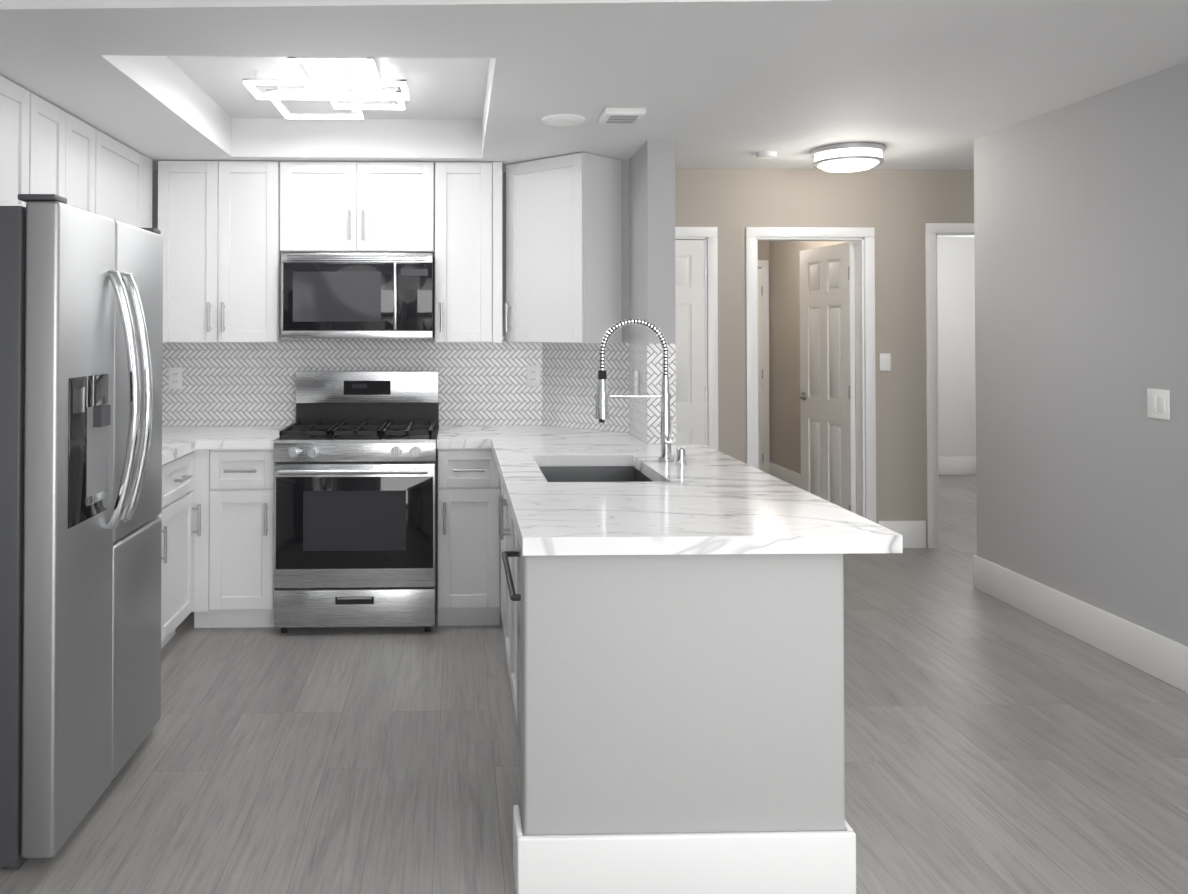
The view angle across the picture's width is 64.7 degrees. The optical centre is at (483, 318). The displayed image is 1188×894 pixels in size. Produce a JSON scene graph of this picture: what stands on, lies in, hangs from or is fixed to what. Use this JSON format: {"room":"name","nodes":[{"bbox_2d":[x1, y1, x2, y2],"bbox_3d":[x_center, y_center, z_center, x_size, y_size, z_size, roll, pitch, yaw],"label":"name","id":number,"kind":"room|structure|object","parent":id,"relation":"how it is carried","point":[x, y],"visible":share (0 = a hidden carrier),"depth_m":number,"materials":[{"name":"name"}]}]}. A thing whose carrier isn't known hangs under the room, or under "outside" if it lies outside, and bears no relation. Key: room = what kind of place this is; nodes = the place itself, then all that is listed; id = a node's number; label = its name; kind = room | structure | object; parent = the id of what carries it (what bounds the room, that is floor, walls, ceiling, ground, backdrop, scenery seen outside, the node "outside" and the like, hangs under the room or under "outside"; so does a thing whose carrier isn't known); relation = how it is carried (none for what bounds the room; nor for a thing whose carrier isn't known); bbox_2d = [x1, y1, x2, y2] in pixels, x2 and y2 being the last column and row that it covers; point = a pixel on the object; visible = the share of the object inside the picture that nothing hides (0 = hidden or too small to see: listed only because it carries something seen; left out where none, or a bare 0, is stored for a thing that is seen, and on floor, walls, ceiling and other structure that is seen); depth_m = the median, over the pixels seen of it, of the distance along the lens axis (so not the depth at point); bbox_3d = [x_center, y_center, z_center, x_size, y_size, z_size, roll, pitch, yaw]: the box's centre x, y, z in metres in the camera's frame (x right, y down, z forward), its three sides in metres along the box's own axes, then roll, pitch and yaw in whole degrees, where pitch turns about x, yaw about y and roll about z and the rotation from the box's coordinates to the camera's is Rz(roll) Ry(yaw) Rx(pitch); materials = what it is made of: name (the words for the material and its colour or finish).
{"room":"kitchen","nodes":[
{"label":"kitchen","id":0,"kind":"room"},
{"bbox_2d":[152,140,675,593],"bbox_3d":[-0.736,0.251,5.174,3.170,2.500,1.980,0,-1,-2],"label":"wall","id":1,"kind":"structure","parent":0,"point":[648,230],"depth_m":4.26,"materials":[{"name":"grey paint"}]},
{"bbox_2d":[158,161,289,342],"bbox_3d":[-1.352,-0.337,4.857,0.612,0.927,0.369,0,-1,-2],"label":"upper cabinet","id":2,"kind":"object","parent":1,"relation":"attached to","point":[219,225],"visible":0.98,"depth_m":4.72,"materials":[{"name":"white wood"}]},
{"bbox_2d":[162,337,541,425],"bbox_3d":[-0.847,0.341,5.051,2.340,0.484,0.004,0,-1,-2],"label":"backsplash","id":3,"kind":"structure","parent":1,"relation":"attached to","point":[238,384],"depth_m":5.05,"materials":[{"name":"tile"}]},
{"bbox_2d":[169,367,181,388],"bbox_3d":[-1.665,0.324,5.018,0.072,0.116,0.008,0,-1,-2],"label":"electrical outlet","id":4,"kind":"object","parent":3,"relation":"attached to","point":[175,377],"visible":1,"depth_m":5.02,"materials":[{"name":"white plastic"}]},
{"bbox_2d":[527,365,539,386],"bbox_3d":[0.275,0.314,5.071,0.072,0.116,0.008,0,-1,-2],"label":"electrical outlet","id":5,"kind":"object","parent":3,"relation":"attached to","point":[533,375],"visible":1,"depth_m":5.07,"materials":[{"name":"white plastic"}]},
{"bbox_2d":[280,161,434,256],"bbox_3d":[-0.649,-0.570,4.880,0.786,0.462,0.369,0,-1,-2],"label":"upper cabinet","id":6,"kind":"object","parent":1,"relation":"attached to","point":[357,207],"visible":1,"depth_m":4.74,"materials":[{"name":"white wood"}]},
{"bbox_2d":[281,253,433,338],"bbox_3d":[-0.639,-0.111,4.850,0.757,0.430,0.411,0,-1,-2],"label":"microwave","id":7,"kind":"object","parent":6,"relation":"attached to","point":[357,295],"visible":1,"depth_m":4.65,"materials":[{"name":"grey metal"}]},
{"bbox_2d":[435,162,501,342],"bbox_3d":[-0.079,-0.337,4.892,0.346,0.927,0.369,0,-1,-2],"label":"upper cabinet","id":8,"kind":"object","parent":1,"relation":"attached to","point":[463,252],"visible":1,"depth_m":4.75,"materials":[{"name":"white wood"}]},
{"bbox_2d":[505,152,621,342],"bbox_3d":[0.396,-0.339,4.762,0.500,0.927,0.369,-1,-1,43],"label":"upper cabinet","id":9,"kind":"object","parent":1,"relation":"attached to","point":[564,249],"visible":0.98,"depth_m":4.63,"materials":[{"name":"white wood"}]},
{"bbox_2d":[542,342,628,432],"bbox_3d":[0.531,0.353,4.886,0.571,0.456,0.004,-1,-1,43],"label":"backsplash","id":10,"kind":"structure","parent":1,"relation":"attached to","point":[569,379],"depth_m":4.89,"materials":[{"name":"tile"}]},
{"bbox_2d":[629,342,646,442],"bbox_3d":[0.745,0.346,4.456,0.004,0.456,0.466,0,-1,-2],"label":"backsplash","id":11,"kind":"structure","parent":1,"relation":"attached to","point":[638,406],"depth_m":4.45,"materials":[{"name":"tile"}]},
{"bbox_2d":[635,371,638,394],"bbox_3d":[0.734,0.310,4.453,0.008,0.116,0.072,0,-1,-2],"label":"electrical outlet","id":12,"kind":"object","parent":11,"relation":"attached to","point":[636,382],"visible":0.92,"depth_m":4.43,"materials":[{"name":"white plastic"}]},
{"bbox_2d":[647,344,675,443],"bbox_3d":[0.811,0.343,4.226,0.130,0.456,0.004,0,-1,-2],"label":"backsplash","id":13,"kind":"structure","parent":1,"relation":"attached to","point":[654,367],"depth_m":4.22,"materials":[{"name":"tile"}]},
{"bbox_2d":[0,0,833,171],"bbox_3d":[-0.572,-0.920,3.768,2.920,0.200,2.714,0,-1,-2],"label":"ceiling soffit","id":14,"kind":"structure","parent":0,"point":[156,81],"depth_m":3.17,"materials":[{"name":"white paint"}]},
{"bbox_2d":[243,57,409,118],"bbox_3d":[-0.651,-0.975,3.944,0.664,0.070,0.824,0,-1,-2],"label":"kitchen ceiling light","id":15,"kind":"object","parent":14,"relation":"attached to","point":[333,90],"visible":1,"depth_m":3.90,"materials":[{"name":"white plastic"}]},
{"bbox_2d":[541,114,584,125],"bbox_3d":[0.328,-0.812,3.808,0.180,0.013,0.180,0,-1,-2],"label":"light","id":16,"kind":"object","parent":14,"relation":"attached to","point":[563,119],"visible":1,"depth_m":3.78,"materials":[{"name":"white plastic"}]},
{"bbox_2d":[598,107,645,123],"bbox_3d":[0.551,-0.805,3.694,0.160,0.030,0.180,0,-1,-2],"label":"air vent","id":17,"kind":"object","parent":14,"relation":"attached to","point":[621,115],"visible":0.98,"depth_m":3.62,"materials":[{"name":"white plastic"}]},
{"bbox_2d":[0,475,1187,893],"bbox_3d":[1.630,1.499,3.330,8.000,0.050,12.700,0,-1,-2],"label":"floor","id":18,"kind":"structure","parent":0,"point":[992,745],"depth_m":3.08,"materials":[{"name":"grey wood"}]},
{"bbox_2d":[0,194,162,869],"bbox_3d":[-1.478,0.572,2.883,0.871,1.792,0.890,0,-1,-2],"label":"refrigerator","id":19,"kind":"object","parent":18,"relation":"on","point":[81,318],"visible":1,"depth_m":2.56,"materials":[{"name":"grey metal"}]},
{"bbox_2d":[156,514,166,562],"bbox_3d":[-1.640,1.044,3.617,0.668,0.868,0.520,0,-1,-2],"label":"handle","id":20,"kind":"object","parent":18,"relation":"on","point":[164,531],"visible":0.08,"depth_m":3.85,"materials":[{"name":"grey metal"}]},
{"bbox_2d":[162,426,287,464],"bbox_3d":[-1.487,0.594,4.194,1.009,0.045,1.662,0,-1,-2],"label":"countertop","id":21,"kind":"structure","parent":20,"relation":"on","point":[178,441],"depth_m":4.45,"materials":[{"name":"stone"}]},
{"bbox_2d":[160,452,200,648],"bbox_3d":[-1.654,1.052,4.132,0.668,0.868,0.500,0,-1,-2],"label":"base cabinet","id":22,"kind":"object","parent":18,"relation":"on","point":[177,568],"visible":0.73,"depth_m":4.17,"materials":[{"name":"white wood"}]},
{"bbox_2d":[191,449,274,627],"bbox_3d":[-1.198,1.060,4.691,0.400,0.868,0.668,0,-1,-2],"label":"base cabinet","id":23,"kind":"object","parent":18,"relation":"on","point":[233,489],"visible":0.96,"depth_m":4.41,"materials":[{"name":"white wood"}]},
{"bbox_2d":[274,371,438,632],"bbox_3d":[-0.612,0.886,4.666,0.760,1.215,0.740,0,-1,-2],"label":"range","id":24,"kind":"object","parent":18,"relation":"on","point":[356,499],"visible":1,"depth_m":4.36,"materials":[{"name":"grey metal"}]},
{"bbox_2d":[438,448,499,625],"bbox_3d":[-0.076,1.060,4.721,0.300,0.868,0.668,0,-1,-2],"label":"base cabinet","id":25,"kind":"object","parent":18,"relation":"on","point":[468,542],"visible":0.94,"depth_m":4.44,"materials":[{"name":"white wood"}]},
{"bbox_2d":[499,483,502,623],"bbox_3d":[0.414,1.052,4.128,0.660,0.868,0.591,0,-1,-2],"label":"base cabinet","id":26,"kind":"object","parent":18,"relation":"on","point":[500,496],"depth_m":4.22,"materials":[{"name":"white wood"}]},
{"bbox_2d":[437,425,902,555],"bbox_3d":[0.407,0.587,3.696,1.218,0.045,2.762,0,-1,-2],"label":"countertop","id":27,"kind":"structure","parent":26,"relation":"on","point":[706,499],"depth_m":2.75,"materials":[{"name":"stone"}]},
{"bbox_2d":[539,466,652,481],"bbox_3d":[0.420,0.723,3.498,0.468,0.226,0.728,0,-1,-2],"label":"sink","id":28,"kind":"object","parent":27,"relation":"in","point":[599,474],"depth_m":3.84,"materials":[{"name":"silver metal"}]},
{"bbox_2d":[595,318,673,460],"bbox_3d":[0.600,0.281,3.652,0.313,0.564,0.134,0,-1,-2],"label":"faucet","id":29,"kind":"object","parent":27,"relation":"on","point":[602,396],"visible":1,"depth_m":3.68,"materials":[{"name":"silver metal"}]},
{"bbox_2d":[675,447,686,464],"bbox_3d":[0.761,0.529,3.570,0.044,0.065,0.044,0,-1,-2],"label":"soap dispenser","id":30,"kind":"object","parent":27,"relation":"on","point":[681,455],"visible":1,"depth_m":3.56,"materials":[{"name":"silver metal"}]},
{"bbox_2d":[502,539,520,747],"bbox_3d":[0.404,1.033,2.789,0.674,0.866,0.598,0,-1,-2],"label":"dishwasher","id":31,"kind":"object","parent":18,"relation":"on","point":[514,596],"visible":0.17,"depth_m":2.96,"materials":[{"name":"grey"}]},
{"bbox_2d":[503,466,605,722],"bbox_3d":[0.431,1.042,3.494,0.660,0.868,0.800,0,-1,-2],"label":"base cabinet","id":32,"kind":"object","parent":18,"relation":"on","point":[508,535],"depth_m":3.47,"materials":[{"name":"white wood"}]},
{"bbox_2d":[521,552,792,835],"bbox_3d":[0.445,1.027,2.404,0.690,0.868,0.120,0,-1,-2],"label":"peninsula end panel","id":33,"kind":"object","parent":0,"point":[701,693],"depth_m":2.34,"materials":[{"name":"grey"}]},
{"bbox_2d":[513,821,848,893],"bbox_3d":[0.488,1.377,2.333,0.810,0.165,0.027,0,-1,-2],"label":"baseboard","id":34,"kind":"structure","parent":33,"relation":"attached to","point":[809,862],"depth_m":2.32,"materials":[{"name":"white wood"}]},
{"bbox_2d":[758,241,770,461],"bbox_3d":[2.217,0.306,8.976,1.080,2.500,0.120,0,-1,-2],"label":"wall","id":35,"kind":"structure","parent":0,"point":[763,250],"depth_m":8.94,"materials":[{"name":"beige paint"}]},
{"bbox_2d":[758,269,763,470],"bbox_3d":[2.311,0.535,8.853,0.734,2.022,0.113,0,-1,-2],"label":"door","id":36,"kind":"structure","parent":35,"relation":"in","point":[760,369],"depth_m":8.88,"materials":[{"name":"white wood"}]},
{"bbox_2d":[770,241,853,473],"bbox_3d":[2.849,0.289,7.807,0.120,2.500,3.090,0,-1,-2],"label":"wall","id":37,"kind":"structure","parent":0,"point":[785,437],"depth_m":8.51,"materials":[{"name":"beige paint"}]},
{"bbox_2d":[769,462,800,487],"bbox_3d":[2.787,1.446,7.589,0.016,0.180,2.650,0,-1,-2],"label":"baseboard","id":38,"kind":"structure","parent":37,"relation":"attached to","point":[789,476],"depth_m":8.46,"materials":[{"name":"white wood"}]},
{"bbox_2d":[793,554,844,831],"bbox_3d":[0.836,1.039,3.285,0.120,0.868,1.860,0,-1,-2],"label":"wall","id":39,"kind":"structure","parent":0,"point":[818,583],"depth_m":2.36,"materials":[{"name":"grey paint"}]},
{"bbox_2d":[845,820,855,893],"bbox_3d":[0.906,1.391,3.272,0.019,0.165,1.880,0,-1,-2],"label":"baseboard","id":40,"kind":"structure","parent":39,"relation":"attached to","point":[852,836],"depth_m":2.33,"materials":[{"name":"white"}]},
{"bbox_2d":[675,169,973,547],"bbox_3d":[3.138,0.266,6.210,4.630,2.500,0.120,0,-1,-2],"label":"wall","id":41,"kind":"structure","parent":0,"point":[897,210],"depth_m":6.13,"materials":[{"name":"beige paint"}]},
{"bbox_2d":[675,240,706,444],"bbox_3d":[1.191,0.495,6.078,0.562,2.022,0.113,0,-1,-2],"label":"closet door","id":42,"kind":"structure","parent":41,"relation":"in","point":[690,278],"depth_m":6.11,"materials":[{"name":"white wood"}]},
{"bbox_2d":[675,227,717,450],"bbox_3d":[1.189,0.457,6.146,0.700,2.115,0.135,0,-1,-2],"label":"door frame","id":43,"kind":"structure","parent":41,"relation":"attached to","point":[709,234],"depth_m":6.10,"materials":[{"name":"white wood"}]},
{"bbox_2d":[746,227,875,522],"bbox_3d":[2.156,0.458,6.172,0.855,2.115,0.135,0,-1,-2],"label":"door frame","id":44,"kind":"structure","parent":41,"relation":"attached to","point":[865,387],"depth_m":6.12,"materials":[{"name":"white wood"}]},
{"bbox_2d":[798,242,855,513],"bbox_3d":[2.433,0.502,6.586,0.145,2.022,0.715,0,-1,-8],"label":"hall door","id":45,"kind":"structure","parent":41,"relation":"in","point":[827,372],"depth_m":6.53,"materials":[{"name":"white wood"}]},
{"bbox_2d":[880,353,890,370],"bbox_3d":[2.655,0.289,6.131,0.072,0.116,0.009,0,-1,-2],"label":"light switch","id":46,"kind":"object","parent":41,"relation":"attached to","point":[885,361],"visible":1,"depth_m":6.13,"materials":[{"name":"white plastic"}]},
{"bbox_2d":[878,521,925,547],"bbox_3d":[2.757,1.424,6.115,0.315,0.180,0.016,0,-1,-2],"label":"baseboard","id":47,"kind":"structure","parent":41,"relation":"attached to","point":[913,532],"depth_m":6.11,"materials":[{"name":"white wood"}]},
{"bbox_2d":[925,223,973,547],"bbox_3d":[3.398,0.443,6.206,0.940,2.145,0.135,0,-1,-2],"label":"door frame","id":48,"kind":"structure","parent":41,"relation":"attached to","point":[932,230],"depth_m":6.13,"materials":[{"name":"white wood"}]},
{"bbox_2d":[675,0,1187,169],"bbox_3d":[1.630,-1.056,3.367,8.000,0.060,12.700,0,-1,-2],"label":"ceiling","id":49,"kind":"structure","parent":0,"point":[926,84],"depth_m":3.89,"materials":[{"name":"white paint"}]},
{"bbox_2d":[756,151,777,158],"bbox_3d":[1.700,-0.978,5.568,0.124,0.029,0.124,0,-1,-2],"label":"smoke detector","id":50,"kind":"object","parent":49,"relation":"attached to","point":[766,154],"visible":1,"depth_m":5.53,"materials":[{"name":"white plastic"}]},
{"bbox_2d":[812,142,884,171],"bbox_3d":[2.143,-0.937,5.460,0.400,0.114,0.400,0,-1,-2],"label":"hall ceiling light","id":51,"kind":"object","parent":49,"relation":"attached to","point":[851,157],"visible":1,"depth_m":5.33,"materials":[{"name":"white glass"}]},
{"bbox_2d":[937,237,975,456],"bbox_3d":[4.118,0.311,9.327,2.500,2.500,0.120,0,-1,-2],"label":"wall","id":52,"kind":"structure","parent":0,"point":[956,346],"depth_m":9.28,"materials":[{"name":"white paint"}]},
{"bbox_2d":[938,457,975,474],"bbox_3d":[4.078,1.470,9.241,2.345,0.180,0.016,0,-1,-2],"label":"baseboard","id":53,"kind":"structure","parent":52,"relation":"attached to","point":[947,465],"depth_m":9.25,"materials":[{"name":"white wood"}]},
{"bbox_2d":[974,61,1187,646],"bbox_3d":[4.224,0.193,1.198,2.730,2.500,8.060,0,-1,-2],"label":"wall","id":54,"kind":"structure","parent":0,"point":[1081,266],"depth_m":4.25,"materials":[{"name":"grey paint"}]},
{"bbox_2d":[973,555,1187,692],"bbox_3d":[2.852,1.354,1.252,0.021,0.180,7.876,0,-1,-2],"label":"baseboard","id":55,"kind":"structure","parent":54,"relation":"attached to","point":[1160,657],"depth_m":4.23,"materials":[{"name":"white wood"}]},
{"bbox_2d":[1147,388,1169,419],"bbox_3d":[2.782,0.353,3.828,0.009,0.122,0.118,0,-1,-2],"label":"light switch","id":56,"kind":"object","parent":54,"relation":"attached to","point":[1158,403],"visible":1,"depth_m":3.82,"materials":[{"name":"white plastic"}]},
{"bbox_3d":[-2.061,0.192,1.147,0.300,2.500,8.300,0,-1,-2],"label":"wall","id":57,"kind":"structure","parent":0,"visible":0},
{"bbox_2d":[0,75,29,206],"bbox_3d":[-1.770,-0.589,2.885,0.369,0.482,0.935,0,-1,-2],"label":"upper cabinet","id":58,"kind":"object","parent":57,"relation":"attached to","point":[14,134],"visible":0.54,"depth_m":3.26,"materials":[{"name":"white wood"}]},
{"bbox_2d":[29,92,95,212],"bbox_3d":[-1.791,-0.355,3.656,0.369,0.927,0.605,0,-1,-2],"label":"upper cabinet","id":59,"kind":"object","parent":57,"relation":"attached to","point":[61,153],"visible":0.19,"depth_m":3.62,"materials":[{"name":"white wood"}]},
{"bbox_2d":[95,129,152,227],"bbox_3d":[-1.809,-0.345,4.330,0.369,0.927,0.734,0,-1,-2],"label":"upper cabinet","id":60,"kind":"object","parent":57,"relation":"attached to","point":[123,183],"visible":0.15,"depth_m":4.30,"materials":[{"name":"white wood"}]}
]}

